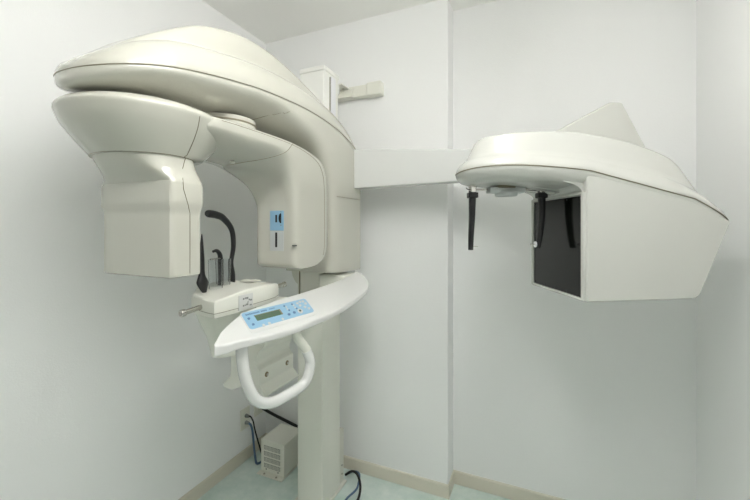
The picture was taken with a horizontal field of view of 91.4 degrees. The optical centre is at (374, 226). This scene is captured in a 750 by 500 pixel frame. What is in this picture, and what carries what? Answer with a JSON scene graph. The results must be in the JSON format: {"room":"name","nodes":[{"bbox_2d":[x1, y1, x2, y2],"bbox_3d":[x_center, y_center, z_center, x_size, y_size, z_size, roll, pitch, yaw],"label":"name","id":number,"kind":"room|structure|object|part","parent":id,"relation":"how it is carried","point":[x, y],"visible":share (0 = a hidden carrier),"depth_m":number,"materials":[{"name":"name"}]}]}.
{"room":"radiology room","nodes":[
{"label":"radiology room","id":0,"kind":"room"},
{"bbox_2d":[0,0,265,499],"bbox_3d":[-1.629,0.104,0.244,0.100,2.492,4.738,0,0,24],"label":"wall","id":1,"kind":"structure","parent":0,"point":[107,392],"depth_m":1.37,"materials":[{"name":"white paint"}]},
{"bbox_2d":[178,433,265,499],"bbox_3d":[-1.605,1.316,0.167,0.007,0.068,4.615,0,0,24],"label":"baseboard","id":2,"kind":"structure","parent":1,"relation":"attached to","point":[231,465],"depth_m":1.95,"materials":[{"name":"beige wood"}]},
{"bbox_2d":[240,405,249,431],"bbox_3d":[-0.749,1.105,2.113,0.009,0.120,0.072,0,0,24],"label":"wall outlet","id":3,"kind":"object","parent":1,"relation":"attached to","point":[246,410],"visible":0.88,"depth_m":2.10,"materials":[{"name":"white paint"}]},
{"bbox_2d":[245,420,260,464],"bbox_3d":[-0.696,1.232,2.096,0.102,0.232,0.044,0,0,24],"label":"power cable","id":4,"kind":"object","parent":1,"relation":"hanging from","point":[246,421],"visible":0.95,"depth_m":2.09,"materials":[{"name":"blue plastic"}]},
{"bbox_2d":[245,414,260,452],"bbox_3d":[-0.681,1.212,2.126,0.144,0.269,0.047,0,0,-28],"label":"power cable","id":5,"kind":"object","parent":1,"relation":"hanging from","point":[246,415],"visible":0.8,"depth_m":2.10,"materials":[{"name":"black rubber"}]},
{"bbox_2d":[254,406,262,416],"bbox_3d":[-0.705,1.075,2.215,0.008,0.120,0.072,0,0,24],"label":"wall outlet","id":6,"kind":"object","parent":1,"relation":"attached to","point":[257,411],"visible":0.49,"depth_m":2.20,"materials":[{"name":"white paint"}]},
{"bbox_2d":[262,409,297,427],"bbox_3d":[-0.482,1.201,2.148,0.455,0.242,0.047,0,0,20],"label":"power cable","id":7,"kind":"object","parent":1,"relation":"hanging from","point":[265,410],"visible":0.31,"depth_m":2.18,"materials":[{"name":"black rubber"}]},
{"bbox_2d":[202,0,497,43],"bbox_3d":[-0.597,-1.192,-0.208,2.354,0.100,4.938,0,0,24],"label":"ceiling","id":8,"kind":"structure","parent":0,"point":[269,21],"depth_m":1.95,"materials":[{"name":"white paint"}]},
{"bbox_2d":[198,450,510,499],"bbox_3d":[-0.597,1.400,-0.208,2.354,0.100,4.938,0,0,24],"label":"floor","id":9,"kind":"structure","parent":0,"point":[243,483],"depth_m":1.88,"materials":[{"name":"green tile"}]},
{"bbox_2d":[257,423,297,481],"bbox_3d":[-0.526,1.260,2.070,0.168,0.180,0.223,0,0,24],"label":"box","id":10,"kind":"object","parent":9,"relation":"on","point":[279,447],"visible":0.94,"depth_m":2.00,"materials":[{"name":"white paint"}]},
{"bbox_2d":[264,463,280,471],"bbox_3d":[-0.560,1.308,1.994,0.113,0.022,0.006,0,0,24],"label":"vent grille","id":11,"kind":"object","parent":10,"relation":"attached to","point":[270,467],"depth_m":1.99,"materials":[{"name":"white paint"}]},
{"bbox_2d":[264,457,280,465],"bbox_3d":[-0.560,1.276,1.994,0.113,0.022,0.006,0,0,24],"label":"vent grille","id":12,"kind":"object","parent":10,"relation":"attached to","point":[270,461],"depth_m":1.99,"materials":[{"name":"white paint"}]},
{"bbox_2d":[264,451,280,459],"bbox_3d":[-0.560,1.244,1.994,0.113,0.022,0.006,0,0,24],"label":"vent grille","id":13,"kind":"object","parent":10,"relation":"attached to","point":[269,455],"depth_m":1.99,"materials":[{"name":"white paint"}]},
{"bbox_2d":[264,445,280,453],"bbox_3d":[-0.560,1.211,1.994,0.113,0.022,0.006,0,0,24],"label":"vent grille","id":14,"kind":"object","parent":10,"relation":"attached to","point":[269,449],"depth_m":1.99,"materials":[{"name":"white paint"}]},
{"bbox_2d":[345,470,359,499],"bbox_3d":[-0.118,1.328,1.873,0.077,0.038,0.228,0,0,2],"label":"cable","id":15,"kind":"object","parent":9,"relation":"on","point":[355,490],"visible":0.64,"depth_m":1.86,"materials":[{"name":"blue plastic"}]},
{"bbox_2d":[345,470,361,499],"bbox_3d":[-0.110,1.321,1.836,0.087,0.056,0.276,0,0,-4],"label":"cable","id":16,"kind":"object","parent":9,"relation":"on","point":[350,471],"visible":1,"depth_m":1.90,"materials":[{"name":"black rubber"}]},
{"bbox_2d":[51,25,729,499],"bbox_3d":[0.140,0.288,1.156,1.771,2.124,1.283,0,0,24],"label":"machine","id":17,"kind":"object","parent":9,"relation":"on","point":[614,218],"visible":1,"depth_m":1.11,"materials":[{"name":"white paint"}]},
{"bbox_3d":[-0.538,0.241,1.025,0.021,0.022,0.015,0,0,24],"label":"rod knob","id":18,"kind":"part","parent":17,"relation":"part of","materials":[{"name":"silver metal"}]},
{"bbox_3d":[-0.524,0.238,1.057,0.015,0.022,0.086,0,0,24],"label":"positioning rod","id":19,"kind":"part","parent":17,"relation":"part of","materials":[{"name":"silver metal"}]},
{"bbox_3d":[-0.468,-0.123,1.396,0.340,0.678,1.220,0,0,24],"label":"overhead arm","id":20,"kind":"part","parent":17,"relation":"part of","materials":[{"name":"grey plastic"}]},
{"bbox_3d":[-0.493,-0.077,1.337,0.354,0.478,0.741,0,0,24],"label":"rotating arm","id":21,"kind":"part","parent":17,"relation":"part of","materials":[{"name":"grey plastic"}]},
{"bbox_3d":[-0.274,1.344,1.865,0.170,0.012,0.235,0,0,24],"label":"floor plate","id":22,"kind":"part","parent":17,"relation":"part of","materials":[{"name":"white paint"}]},
{"bbox_3d":[-0.209,-0.595,1.818,0.008,0.290,0.042,0,0,24],"label":"guide rail","id":23,"kind":"part","parent":17,"relation":"part of","materials":[{"name":"silver metal"}]},
{"bbox_3d":[0.336,-0.289,1.660,1.000,0.197,0.080,0,0,24],"label":"cephalometric arm","id":24,"kind":"part","parent":17,"relation":"part of","materials":[{"name":"white plastic"}]},
{"bbox_3d":[0.322,-0.022,1.213,0.025,0.196,0.024,0,0,-5],"label":"ear rod","id":25,"kind":"part","parent":17,"relation":"part of","materials":[{"name":"black plastic"}]},
{"bbox_3d":[0.428,-0.132,1.218,0.055,0.008,0.060,0,0,-2],"label":"slide plate","id":26,"kind":"part","parent":17,"relation":"part of","materials":[{"name":"grey"}]},
{"bbox_3d":[0.442,-0.124,1.218,0.228,0.007,0.007,0,0,-2],"label":"slide rail","id":27,"kind":"part","parent":17,"relation":"part of","materials":[{"name":"silver metal"}]},
{"bbox_3d":[0.598,0.057,1.379,0.012,0.318,0.013,0,0,-2],"label":"plate frame","id":28,"kind":"part","parent":17,"relation":"part of","materials":[{"name":"grey plastic"}]},
{"bbox_3d":[0.551,-0.025,1.222,0.032,0.190,0.024,0,0,-5],"label":"ear rod","id":29,"kind":"part","parent":17,"relation":"part of","materials":[{"name":"black plastic"}]},
{"bbox_3d":[0.604,-0.099,1.225,0.012,0.009,0.298,0,0,-2],"label":"plate frame","id":30,"kind":"part","parent":17,"relation":"part of","materials":[{"name":"grey plastic"}]},
{"bbox_3d":[0.604,0.213,1.225,0.012,0.009,0.298,0,0,-2],"label":"plate frame","id":31,"kind":"part","parent":17,"relation":"part of","materials":[{"name":"grey plastic"}]},
{"bbox_3d":[0.607,0.058,1.225,0.009,0.300,0.296,0,0,-2],"label":"detector plate","id":32,"kind":"part","parent":17,"relation":"part of","materials":[{"name":"black plastic"}]},
{"bbox_3d":[0.610,0.057,1.070,0.012,0.318,0.013,0,0,-2],"label":"plate frame","id":33,"kind":"part","parent":17,"relation":"part of","materials":[{"name":"grey plastic"}]},
{"bbox_2d":[266,0,452,483],"bbox_3d":[-0.159,0.104,2.174,1.241,2.492,0.223,0,0,24],"label":"wall pillar","id":34,"kind":"structure","parent":0,"point":[396,342],"depth_m":1.93,"materials":[{"name":"white paint"}]},
{"bbox_2d":[266,433,449,498],"bbox_3d":[-0.156,1.316,2.047,1.148,0.068,0.007,0,0,24],"label":"baseboard","id":35,"kind":"structure","parent":34,"relation":"attached to","point":[416,482],"depth_m":1.92,"materials":[{"name":"beige wood"}]},
{"bbox_2d":[338,81,383,101],"bbox_3d":[-0.167,-0.733,1.960,0.398,0.076,0.174,0,0,24],"label":"wall bracket","id":36,"kind":"object","parent":34,"relation":"attached to","point":[374,89],"visible":0.56,"depth_m":1.97,"materials":[{"name":"white paint"}]},
{"bbox_3d":[-0.214,-0.747,1.981,0.135,0.006,0.095,0,0,24],"label":"bracket plate","id":37,"kind":"part","parent":36,"relation":"part of","materials":[{"name":"white paint"}]},
{"bbox_3d":[-0.172,-0.727,2.003,0.115,0.043,0.021,0,0,24],"label":"bracket plate","id":38,"kind":"part","parent":36,"relation":"part of","materials":[{"name":"white paint"}]},
{"bbox_2d":[448,470,453,498],"bbox_3d":[0.391,1.316,1.874,0.007,0.068,0.130,0,0,24],"label":"baseboard","id":39,"kind":"structure","parent":34,"relation":"attached to","point":[451,481],"depth_m":1.86,"materials":[{"name":"beige"}]},
{"bbox_2d":[453,0,695,499],"bbox_3d":[0.943,0.104,1.757,1.113,2.492,0.100,0,0,24],"label":"wall","id":40,"kind":"structure","parent":0,"point":[555,394],"depth_m":1.73,"materials":[{"name":"white paint"}]},
{"bbox_2d":[454,470,565,499],"bbox_3d":[0.876,1.316,1.728,1.013,0.068,0.007,0,0,24],"label":"baseboard","id":41,"kind":"structure","parent":40,"relation":"attached to","point":[508,491],"depth_m":1.84,"materials":[{"name":"beige"}]},
{"bbox_2d":[696,0,749,499],"bbox_3d":[0.435,0.104,-0.661,0.100,2.492,4.738,0,0,24],"label":"wall","id":42,"kind":"structure","parent":0,"point":[722,26],"depth_m":1.31,"materials":[{"name":"white paint"}]}
]}

